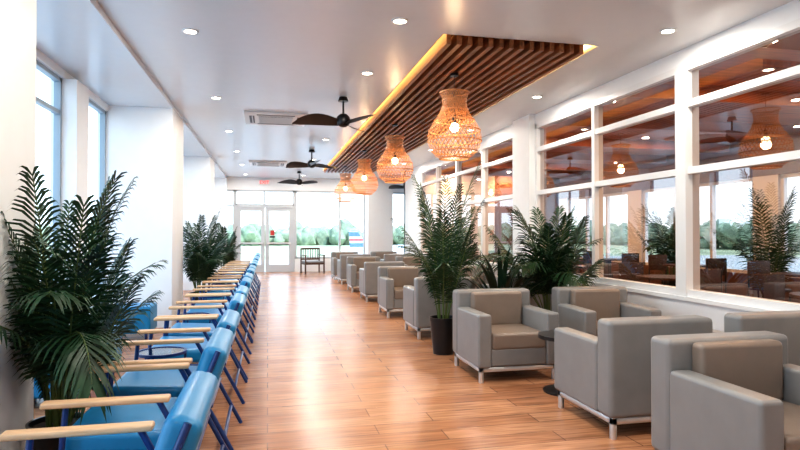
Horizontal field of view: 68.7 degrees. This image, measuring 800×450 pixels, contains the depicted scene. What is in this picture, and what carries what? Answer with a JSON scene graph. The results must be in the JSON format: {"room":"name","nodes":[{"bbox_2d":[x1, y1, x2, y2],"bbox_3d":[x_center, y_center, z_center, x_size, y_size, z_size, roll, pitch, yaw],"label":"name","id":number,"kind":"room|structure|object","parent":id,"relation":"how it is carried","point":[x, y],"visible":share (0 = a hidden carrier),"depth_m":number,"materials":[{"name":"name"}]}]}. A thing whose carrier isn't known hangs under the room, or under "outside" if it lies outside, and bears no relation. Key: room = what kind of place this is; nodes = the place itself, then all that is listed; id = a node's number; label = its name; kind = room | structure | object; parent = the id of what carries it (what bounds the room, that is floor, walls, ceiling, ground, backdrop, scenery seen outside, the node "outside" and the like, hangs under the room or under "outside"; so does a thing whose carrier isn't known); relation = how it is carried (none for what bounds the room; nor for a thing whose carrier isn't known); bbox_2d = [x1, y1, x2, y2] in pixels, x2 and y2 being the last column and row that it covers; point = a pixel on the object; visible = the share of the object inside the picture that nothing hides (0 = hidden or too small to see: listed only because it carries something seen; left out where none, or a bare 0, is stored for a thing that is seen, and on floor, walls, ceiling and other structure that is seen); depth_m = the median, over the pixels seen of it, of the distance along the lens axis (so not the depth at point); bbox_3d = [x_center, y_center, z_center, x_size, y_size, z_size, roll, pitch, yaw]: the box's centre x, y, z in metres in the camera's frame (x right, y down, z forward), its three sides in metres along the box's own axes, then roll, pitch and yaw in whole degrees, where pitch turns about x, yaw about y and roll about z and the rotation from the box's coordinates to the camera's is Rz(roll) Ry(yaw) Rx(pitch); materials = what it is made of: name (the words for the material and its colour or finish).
{"room":"waiting lounge","nodes":[
{"label":"waiting lounge","id":0,"kind":"room"},
{"bbox_2d":[0,0,226,449],"bbox_3d":[-3.978,-0.141,9.049,1.020,3.300,22.600,0,-1,-13],"label":"wall","id":1,"kind":"structure","parent":0,"point":[171,189],"depth_m":7.85,"materials":[{"name":"paint"}]},
{"bbox_2d":[36,60,61,282],"bbox_3d":[-3.501,-0.220,4.980,0.076,2.920,3.350,0,-1,-13],"label":"window","id":2,"kind":"structure","parent":1,"relation":"in","point":[56,109],"depth_m":6.58,"materials":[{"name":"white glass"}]},
{"bbox_2d":[89,99,105,294],"bbox_3d":[-4.122,-0.187,7.735,0.070,2.920,1.400,0,-1,-13],"label":"window","id":3,"kind":"structure","parent":1,"relation":"in","point":[102,181],"depth_m":8.38,"materials":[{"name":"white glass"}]},
{"bbox_2d":[36,0,226,177],"bbox_3d":[-4.002,-1.756,9.063,1.070,0.070,22.600,0,-1,-13],"label":"ceiling soffit","id":4,"kind":"structure","parent":1,"relation":"attached to","point":[77,35],"depth_m":6.13,"materials":[{"name":"white paint"}]},
{"bbox_2d":[227,177,403,271],"bbox_3d":[-2.219,0.000,20.747,9.600,3.300,0.850,0,-1,-13],"label":"wall","id":5,"kind":"structure","parent":0,"point":[378,205],"depth_m":20.68,"materials":[{"name":"paint"}]},
{"bbox_2d":[227,190,234,263],"bbox_3d":[-5.892,0.209,20.269,0.325,2.870,0.100,0,-1,-13],"label":"window","id":6,"kind":"structure","parent":5,"relation":"in","point":[233,191],"depth_m":20.26,"materials":[{"name":"metal"}]},
{"bbox_2d":[259,180,269,184],"bbox_3d":[-4.739,-1.484,20.440,0.380,0.180,0.065,0,-1,-13],"label":"exit sign","id":7,"kind":"object","parent":5,"relation":"attached to","point":[261,182],"visible":1,"depth_m":20.42,"materials":[{"name":"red plastic"}]},
{"bbox_2d":[235,205,294,271],"bbox_3d":[-4.731,0.487,20.507,2.035,2.320,0.160,0,-1,-13],"label":"door","id":8,"kind":"structure","parent":5,"relation":"in","point":[265,266],"depth_m":20.51,"materials":[{"name":"metal"}]},
{"bbox_2d":[235,190,294,205],"bbox_3d":[-4.736,-0.950,20.544,2.035,0.545,0.106,0,-1,-13],"label":"window","id":9,"kind":"structure","parent":5,"relation":"in","point":[236,191],"depth_m":20.49,"materials":[{"name":"metal"}]},
{"bbox_2d":[295,191,364,258],"bbox_3d":[-2.504,-0.007,21.036,2.530,2.420,0.106,0,-1,-13],"label":"window","id":10,"kind":"structure","parent":5,"relation":"in","point":[296,192],"depth_m":21.05,"materials":[{"name":"metal"}]},
{"bbox_2d":[33,271,654,449],"bbox_3d":[0.158,1.580,9.961,9.700,0.120,23.000,0,-1,-13],"label":"floor","id":11,"kind":"structure","parent":0,"point":[327,369],"depth_m":5.14,"materials":[{"name":"brown wood"}]},
{"bbox_2d":[34,374,78,398],"bbox_3d":[-2.895,1.244,4.868,0.520,0.430,0.520,0,-1,-13],"label":"ottoman","id":12,"kind":"object","parent":11,"relation":"on","point":[36,396],"visible":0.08,"depth_m":4.61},
{"bbox_2d":[0,165,167,449],"bbox_3d":[-1.879,0.561,3.318,0.986,1.758,1.553,0,-1,-7],"label":"potted palm","id":13,"kind":"object","parent":11,"relation":"on","point":[59,349],"visible":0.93,"depth_m":3.17,"materials":[{"name":"green plant"}]},
{"bbox_2d":[94,325,121,359],"bbox_3d":[-3.115,1.256,5.843,0.520,0.430,0.520,0,-1,-13],"label":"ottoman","id":14,"kind":"object","parent":11,"relation":"on","point":[119,349],"visible":0.02,"depth_m":5.99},
{"bbox_2d":[0,371,217,449],"bbox_3d":[-1.058,1.007,2.005,0.822,0.848,0.758,0,-1,-13],"label":"lounge chair","id":15,"kind":"object","parent":11,"relation":"on","point":[183,427],"visible":1,"depth_m":2.13,"materials":[{"name":"blue leather"}]},
{"bbox_2d":[111,302,156,338],"bbox_3d":[-3.555,1.279,7.794,0.520,0.430,0.520,0,-1,-13],"label":"ottoman","id":16,"kind":"object","parent":11,"relation":"on","point":[149,323],"visible":0.28,"depth_m":7.59,"materials":[{"name":"plastic"}]},
{"bbox_2d":[39,327,233,449],"bbox_3d":[-1.300,1.020,3.078,0.822,0.848,0.758,0,-1,-13],"label":"lounge chair","id":17,"kind":"object","parent":11,"relation":"on","point":[156,407],"visible":0.62,"depth_m":2.84,"materials":[{"name":"blue leather"}]},
{"bbox_2d":[139,346,186,359],"bbox_3d":[-1.797,1.201,4.409,0.360,0.506,0.360,0,-1,-13],"label":"glass side table","id":18,"kind":"object","parent":11,"relation":"on","point":[153,356],"visible":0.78,"depth_m":4.44,"materials":[{"name":"glass"}]},
{"bbox_2d":[97,309,242,449],"bbox_3d":[-1.481,1.029,3.877,0.822,0.848,0.758,0,-1,-13],"label":"lounge chair","id":19,"kind":"object","parent":11,"relation":"on","point":[134,383],"visible":0.53,"depth_m":3.68,"materials":[{"name":"blue leather"}]},
{"bbox_2d":[137,293,247,403],"bbox_3d":[-1.740,1.043,5.028,0.822,0.848,0.758,0,-1,-13],"label":"lounge chair","id":20,"kind":"object","parent":11,"relation":"on","point":[237,302],"visible":0.6,"depth_m":4.78,"materials":[{"name":"blue leather"}]},
{"bbox_2d":[180,312,210,322],"bbox_3d":[-2.233,1.224,6.340,0.360,0.506,0.360,0,-1,-13],"label":"glass side table","id":21,"kind":"object","parent":11,"relation":"on","point":[193,312],"visible":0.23,"depth_m":6.47,"materials":[{"name":"glass"}]},
{"bbox_2d":[156,285,249,379],"bbox_3d":[-1.917,1.053,5.809,0.822,0.848,0.758,0,-1,-13],"label":"lounge chair","id":22,"kind":"object","parent":11,"relation":"on","point":[242,289],"visible":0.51,"depth_m":5.82,"materials":[{"name":"blue leather"}]},
{"bbox_2d":[183,208,230,303],"bbox_3d":[-3.461,0.609,10.309,1.380,1.830,1.241,0,-1,35],"label":"potted palm","id":23,"kind":"object","parent":11,"relation":"on","point":[198,268],"visible":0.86,"depth_m":10.11,"materials":[{"name":"green plant"}]},
{"bbox_2d":[198,296,223,299],"bbox_3d":[-2.668,1.248,8.271,0.360,0.506,0.360,0,-1,-13],"label":"glass side table","id":24,"kind":"object","parent":11,"relation":"on","point":[214,296],"visible":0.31,"depth_m":8.13,"materials":[{"name":"blue metal"}]},
{"bbox_2d":[176,277,252,353],"bbox_3d":[-2.176,1.067,6.960,0.822,0.848,0.758,0,-1,-13],"label":"lounge chair","id":25,"kind":"object","parent":11,"relation":"on","point":[246,281],"visible":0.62,"depth_m":6.76,"materials":[{"name":"blue leather"}]},
{"bbox_2d":[190,272,253,340],"bbox_3d":[-2.352,1.076,7.740,0.822,0.848,0.758,0,-1,-13],"label":"lounge chair","id":26,"kind":"object","parent":11,"relation":"on","point":[250,275],"visible":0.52,"depth_m":7.79,"materials":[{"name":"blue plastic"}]},
{"bbox_2d":[211,283,232,287],"bbox_3d":[-3.104,1.271,10.203,0.360,0.506,0.360,0,-1,-13],"label":"glass side table","id":27,"kind":"object","parent":11,"relation":"on","point":[211,283],"visible":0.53,"depth_m":10.18,"materials":[{"name":"blue metal"}]},
{"bbox_2d":[197,267,255,326],"bbox_3d":[-2.612,1.090,8.891,0.822,0.848,0.758,0,-1,-13],"label":"lounge chair","id":28,"kind":"object","parent":11,"relation":"on","point":[250,270],"visible":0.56,"depth_m":8.65,"materials":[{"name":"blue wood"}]},
{"bbox_2d":[214,223,242,274],"bbox_3d":[-4.637,0.760,15.889,0.923,1.663,1.104,0,-1,-32],"label":"potted palm","id":29,"kind":"object","parent":11,"relation":"on","point":[228,249],"visible":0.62,"depth_m":15.78,"materials":[{"name":"green plant"}]},
{"bbox_2d":[207,265,256,317],"bbox_3d":[-2.788,1.099,9.671,0.822,0.848,0.758,0,-1,-13],"label":"lounge chair","id":30,"kind":"object","parent":11,"relation":"on","point":[251,266],"visible":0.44,"depth_m":9.85,"materials":[{"name":"blue wood"}]},
{"bbox_2d":[212,261,257,309],"bbox_3d":[-3.047,1.113,10.822,0.822,0.848,0.758,0,-1,-13],"label":"lounge chair","id":31,"kind":"object","parent":11,"relation":"on","point":[253,262],"visible":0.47,"depth_m":10.56,"materials":[{"name":"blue wood"}]},
{"bbox_2d":[217,259,258,302],"bbox_3d":[-3.223,1.122,11.603,0.822,0.848,0.758,0,-1,-13],"label":"lounge chair","id":32,"kind":"object","parent":11,"relation":"on","point":[254,260],"visible":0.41,"depth_m":11.83,"materials":[{"name":"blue wood"}]},
{"bbox_2d":[219,257,259,297],"bbox_3d":[-3.483,1.136,12.754,0.822,0.848,0.758,0,-1,-13],"label":"lounge chair","id":33,"kind":"object","parent":11,"relation":"on","point":[255,258],"visible":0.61,"depth_m":12.55,"materials":[{"name":"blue wood"}]},
{"bbox_2d":[223,256,259,290],"bbox_3d":[-3.659,1.146,13.534,0.822,0.848,0.758,0,-1,-13],"label":"lounge chair","id":34,"kind":"object","parent":11,"relation":"on","point":[256,285],"visible":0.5,"depth_m":13.78,"materials":[{"name":"blue plastic"}]},
{"bbox_2d":[226,254,260,288],"bbox_3d":[-3.919,1.159,14.685,0.822,0.848,0.758,0,-1,-13],"label":"lounge chair","id":35,"kind":"object","parent":11,"relation":"on","point":[241,263],"visible":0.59,"depth_m":14.41,"materials":[{"name":"blue plastic"}]},
{"bbox_2d":[230,253,260,283],"bbox_3d":[-4.095,1.169,15.465,0.822,0.848,0.758,0,-1,-13],"label":"lounge chair","id":36,"kind":"object","parent":11,"relation":"on","point":[256,253],"visible":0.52,"depth_m":15.75,"materials":[{"name":"blue plastic"}]},
{"bbox_2d":[300,248,324,273],"bbox_3d":[-2.960,1.209,19.807,0.700,0.860,0.630,0,-1,-25],"label":"wooden armchair","id":37,"kind":"object","parent":11,"relation":"on","point":[318,262],"visible":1,"depth_m":19.93,"materials":[{"name":"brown wood"}]},
{"bbox_2d":[331,252,357,279],"bbox_3d":[-1.627,1.212,17.562,0.820,0.800,0.805,0,-1,-13],"label":"armchair","id":38,"kind":"object","parent":11,"relation":"on","point":[335,256],"visible":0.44,"depth_m":17.64,"materials":[{"name":"grey leather"}]},
{"bbox_2d":[337,254,370,283],"bbox_3d":[-1.276,1.194,16.098,0.820,0.800,0.805,0,-1,-13],"label":"armchair","id":39,"kind":"object","parent":11,"relation":"on","point":[342,262],"visible":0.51,"depth_m":15.65,"materials":[{"name":"grey leather"}]},
{"bbox_2d":[347,256,379,291],"bbox_3d":[-0.824,1.169,14.002,0.820,0.800,0.805,0,-1,-13],"label":"armchair","id":40,"kind":"object","parent":11,"relation":"on","point":[353,263],"visible":0.56,"depth_m":14.09,"materials":[{"name":"grey leather"}]},
{"bbox_2d":[359,261,404,301],"bbox_3d":[-0.385,1.146,12.148,0.820,0.800,0.805,0,-1,-13],"label":"armchair","id":41,"kind":"object","parent":11,"relation":"on","point":[368,275],"visible":0.59,"depth_m":11.71,"materials":[{"name":"grey leather"}]},
{"bbox_2d":[370,251,396,258],"bbox_3d":[-0.437,1.215,17.830,0.820,0.800,0.805,0,-1,-13],"label":"armchair","id":42,"kind":"object","parent":11,"relation":"on","point":[380,254],"visible":0.09,"depth_m":17.98,"materials":[{"name":"grey leather"}]},
{"bbox_2d":[380,254,411,261],"bbox_3d":[-0.105,1.197,16.362,0.820,0.800,0.805,0,-1,-13],"label":"armchair","id":43,"kind":"object","parent":11,"relation":"on","point":[387,257],"visible":0.14,"depth_m":15.93,"materials":[{"name":"grey leather"}]},
{"bbox_2d":[378,266,424,317],"bbox_3d":[0.089,1.120,9.954,0.820,0.800,0.805,0,-1,-13],"label":"armchair","id":44,"kind":"object","parent":11,"relation":"on","point":[391,279],"visible":0.62,"depth_m":10.04,"materials":[{"name":"grey leather"}]},
{"bbox_2d":[395,256,427,265],"bbox_3d":[0.366,1.172,14.270,0.820,0.800,0.805,0,-1,-13],"label":"armchair","id":45,"kind":"object","parent":11,"relation":"on","point":[409,259],"visible":0.09,"depth_m":14.40,"materials":[{"name":"grey leather"}]},
{"bbox_2d":[403,276,474,338],"bbox_3d":[0.528,1.098,8.100,0.820,0.800,0.805,0,-1,-13],"label":"armchair","id":46,"kind":"object","parent":11,"relation":"on","point":[418,306],"visible":0.48,"depth_m":7.67,"materials":[{"name":"grey leather"}]},
{"bbox_2d":[391,161,515,354],"bbox_3d":[0.501,0.367,6.868,1.351,2.231,1.179,0,-1,-28],"label":"potted palm","id":47,"kind":"object","parent":11,"relation":"on","point":[440,272],"visible":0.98,"depth_m":6.65,"materials":[{"name":"green plant"}]},
{"bbox_2d":[421,207,486,264],"bbox_3d":[1.034,0.577,11.226,1.276,1.916,1.126,0,-1,-8],"label":"potted palm","id":48,"kind":"object","parent":11,"relation":"on","point":[475,236],"visible":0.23,"depth_m":11.06,"materials":[{"name":"green plant"}]},
{"bbox_2d":[452,265,497,288],"bbox_3d":[1.280,1.123,10.222,0.820,0.800,0.805,0,-1,-13],"label":"armchair","id":49,"kind":"object","parent":11,"relation":"on","point":[469,273],"visible":0.06,"depth_m":10.36,"materials":[{"name":"grey leather"}]},
{"bbox_2d":[463,240,545,297],"bbox_3d":[1.241,0.829,7.034,1.132,1.312,1.028,0,-1,1],"label":"agave","id":50,"kind":"object","parent":11,"relation":"on","point":[503,281],"visible":0.23,"depth_m":6.92,"materials":[{"name":"green plant"}]},
{"bbox_2d":[453,288,558,382],"bbox_3d":[1.033,1.071,5.861,0.820,0.800,0.805,0,-1,-13],"label":"armchair","id":51,"kind":"object","parent":11,"relation":"on","point":[498,327],"visible":0.98,"depth_m":5.60,"materials":[{"name":"grey leather"}]},
{"bbox_2d":[482,275,551,309],"bbox_3d":[1.699,1.101,8.364,0.820,0.800,0.805,0,-1,-13],"label":"armchair","id":52,"kind":"object","parent":11,"relation":"on","point":[532,301],"visible":0.07,"depth_m":7.99,"materials":[{"name":"grey leather"}]},
{"bbox_2d":[468,203,606,310],"bbox_3d":[1.688,0.604,7.292,1.779,1.769,1.461,0,-1,15],"label":"potted palm","id":53,"kind":"object","parent":11,"relation":"on","point":[556,268],"visible":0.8,"depth_m":7.11,"materials":[{"name":"green plant"}]},
{"bbox_2d":[538,330,594,395],"bbox_3d":[1.461,1.212,5.144,0.480,0.500,0.480,0,-1,-13],"label":"side table","id":54,"kind":"object","parent":11,"relation":"on","point":[548,335],"visible":0.23,"depth_m":5.11,"materials":[{"name":"black plastic"}]},
{"bbox_2d":[552,286,661,336],"bbox_3d":[2.126,1.074,6.108,0.820,0.800,0.805,0,-1,-9],"label":"armchair","id":55,"kind":"object","parent":11,"relation":"on","point":[580,308],"visible":0.34,"depth_m":6.22,"materials":[{"name":"grey leather"}]},
{"bbox_2d":[554,315,712,439],"bbox_3d":[1.721,1.053,4.402,0.820,0.800,0.805,0,-1,-13],"label":"armchair","id":56,"kind":"object","parent":11,"relation":"on","point":[607,375],"visible":0.66,"depth_m":4.00,"materials":[{"name":"grey leather"}]},
{"bbox_2d":[651,331,799,449],"bbox_3d":[1.940,1.038,3.114,0.820,0.800,0.805,0,-1,-13],"label":"armchair","id":57,"kind":"object","parent":11,"relation":"on","point":[726,390],"visible":1,"depth_m":3.20,"materials":[{"name":"grey leather"}]},
{"bbox_2d":[713,310,799,365],"bbox_3d":[2.756,1.056,4.676,0.820,0.800,0.805,0,-1,-13],"label":"armchair","id":58,"kind":"object","parent":11,"relation":"on","point":[787,323],"visible":0.3,"depth_m":4.29,"materials":[{"name":"grey leather"}]},
{"bbox_2d":[389,184,403,188],"bbox_3d":[0.325,-1.446,20.085,1.160,0.425,1.242,0,-1,-23],"label":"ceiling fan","id":59,"kind":"object","parent":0,"point":[392,186],"depth_m":20.16,"materials":[{"name":"black metal"}]},
{"bbox_2d":[96,0,792,180],"bbox_3d":[0.158,-1.905,10.003,9.700,0.250,23.000,0,-1,-13],"label":"ceiling","id":60,"kind":"structure","parent":0,"point":[284,56],"depth_m":6.06,"materials":[{"name":"paint"}]},
{"bbox_2d":[182,28,198,33],"bbox_3d":[-1.978,-1.828,5.522,0.150,0.012,0.150,0,-1,-13],"label":"recessed light","id":61,"kind":"object","parent":60,"relation":"in","point":[185,30],"visible":1,"depth_m":5.51,"materials":[{"name":"white plastic"}]},
{"bbox_2d":[249,160,286,166],"bbox_3d":[-3.630,-1.681,16.117,1.000,0.050,1.000,0,-1,-13],"label":"air conditioner","id":62,"kind":"object","parent":60,"relation":"in","point":[252,163],"depth_m":15.88,"materials":[{"name":"white plastic"}]},
{"bbox_2d":[244,111,307,126],"bbox_3d":[-2.072,-1.758,9.754,1.000,0.050,1.000,0,-1,-13],"label":"air conditioner","id":63,"kind":"object","parent":60,"relation":"in","point":[251,117],"depth_m":9.53,"materials":[{"name":"white plastic"}]},
{"bbox_2d":[278,171,317,185],"bbox_3d":[-3.140,-1.465,18.501,1.242,0.425,1.160,0,-1,2],"label":"ceiling fan","id":64,"kind":"object","parent":60,"relation":"hanging from","point":[289,181],"depth_m":18.26,"materials":[{"name":"black metal"}]},
{"bbox_2d":[286,149,338,168],"bbox_3d":[-1.916,-1.524,13.555,1.160,0.425,1.242,0,-1,-33],"label":"ceiling fan","id":65,"kind":"object","parent":60,"relation":"hanging from","point":[311,163],"depth_m":13.53,"materials":[{"name":"black metal"}]},
{"bbox_2d":[292,96,374,132],"bbox_3d":[-0.722,-1.587,8.352,1.242,0.425,1.160,0,-1,27],"label":"ceiling fan","id":66,"kind":"object","parent":60,"relation":"hanging from","point":[343,120],"depth_m":8.15,"materials":[{"name":"black wood"}]},
{"bbox_2d":[334,166,355,201],"bbox_3d":[-1.516,-1.139,16.280,0.634,0.989,0.631,0,-1,-13],"label":"rattan pendant lamp","id":67,"kind":"object","parent":60,"relation":"hanging from","point":[345,175],"visible":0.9,"depth_m":16.15,"materials":[{"name":"orange wicker"}]},
{"bbox_2d":[350,150,377,194],"bbox_3d":[-0.801,-1.178,13.110,0.634,0.989,0.631,0,-1,-13],"label":"rattan pendant lamp","id":68,"kind":"object","parent":60,"relation":"hanging from","point":[362,163],"visible":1,"depth_m":12.99,"materials":[{"name":"orange wicker"}]},
{"bbox_2d":[361,71,372,74],"bbox_3d":[-0.390,-1.810,6.977,0.150,0.012,0.150,0,-1,-13],"label":"recessed light","id":69,"kind":"object","parent":60,"relation":"in","point":[363,72],"visible":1,"depth_m":6.97,"materials":[{"name":"white plastic"}]},
{"bbox_2d":[376,124,413,182],"bbox_3d":[-0.086,-1.216,9.940,0.634,0.989,0.631,0,-1,-13],"label":"rattan pendant lamp","id":70,"kind":"object","parent":60,"relation":"hanging from","point":[389,147],"visible":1,"depth_m":9.81,"materials":[{"name":"orange wicker"}]},
{"bbox_2d":[392,17,407,23],"bbox_3d":[0.000,-1.831,5.250,0.150,0.012,0.150,0,-1,-13],"label":"recessed light","id":71,"kind":"object","parent":60,"relation":"in","point":[399,20],"visible":1,"depth_m":5.23,"materials":[{"name":"white plastic"}]},
{"bbox_2d":[324,34,583,173],"bbox_3d":[-0.232,-1.820,12.051,1.466,0.270,12.730,0,-1,-13],"label":"panel","id":72,"kind":"object","parent":60,"relation":"attached to","point":[491,70],"depth_m":7.28,"materials":[{"name":"brown wood"}]},
{"bbox_2d":[427,73,481,160],"bbox_3d":[0.629,-1.254,6.770,0.634,0.989,0.631,0,-1,-13],"label":"rattan pendant lamp","id":73,"kind":"object","parent":60,"relation":"hanging from","point":[451,98],"visible":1,"depth_m":6.65,"materials":[{"name":"orange wicker"}]},
{"bbox_2d":[659,28,676,33],"bbox_3d":[2.524,-1.828,5.512,0.150,0.012,0.150,0,-1,-13],"label":"recessed light","id":74,"kind":"object","parent":60,"relation":"in","point":[666,30],"visible":1,"depth_m":5.49,"materials":[{"name":"white plastic"}]},
{"bbox_2d":[404,0,799,330],"bbox_3d":[3.377,-0.121,10.708,3.100,3.300,22.600,0,-1,-13],"label":"wall","id":75,"kind":"structure","parent":0,"point":[522,130],"depth_m":7.68,"materials":[{"name":"paint"}]},
{"bbox_2d":[420,134,512,268],"bbox_3d":[1.352,-0.374,13.329,0.126,2.390,6.600,0,-1,-13],"label":"window","id":76,"kind":"structure","parent":75,"relation":"in","point":[494,183],"depth_m":11.73,"materials":[{"name":"clear glass"}]},
{"bbox_2d":[468,263,777,311],"bbox_3d":[2.306,0.786,8.789,0.070,0.040,15.850,0,-1,-13],"label":"trim","id":77,"kind":"structure","parent":75,"relation":"attached to","point":[691,299],"depth_m":5.82,"materials":[{"name":"white paint"}]},
{"bbox_2d":[535,18,799,310],"bbox_3d":[3.167,-0.471,5.282,0.166,2.390,8.500,0,-1,-13],"label":"window","id":78,"kind":"structure","parent":75,"relation":"in","point":[687,175],"depth_m":5.96,"materials":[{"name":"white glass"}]},
{"label":"outside","id":79,"kind":"structure","parent":0,"visible":0},
{"bbox_2d":[41,245,349,259],"bbox_3d":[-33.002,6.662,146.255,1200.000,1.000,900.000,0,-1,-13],"label":"grassy ground","id":80,"kind":"structure","parent":79,"point":[248,252],"depth_m":139.48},
{"bbox_2d":[40,259,288,306],"bbox_3d":[10.782,4.630,20.317,150.000,0.030,155.000,0,-1,-13],"label":"apron","id":81,"kind":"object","parent":80,"relation":"on","point":[284,261],"visible":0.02,"depth_m":86.80,"materials":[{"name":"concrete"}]},
{"bbox_2d":[347,232,403,253],"bbox_3d":[0.428,3.089,77.974,14.760,4.440,14.400,0,-1,-13],"label":"airplane","id":82,"kind":"object","parent":81,"relation":"on","point":[356,241],"visible":0.15,"depth_m":76.52,"materials":[{"name":"paint"}]},
{"bbox_2d":[36,218,403,246],"bbox_3d":[12.054,1.710,70.401,361.780,13.438,295.995,0,-1,-13],"label":"treeline","id":83,"kind":"object","parent":80,"relation":"on","point":[306,236],"visible":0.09,"depth_m":193.23,"materials":[{"name":"green plant"}]}
]}

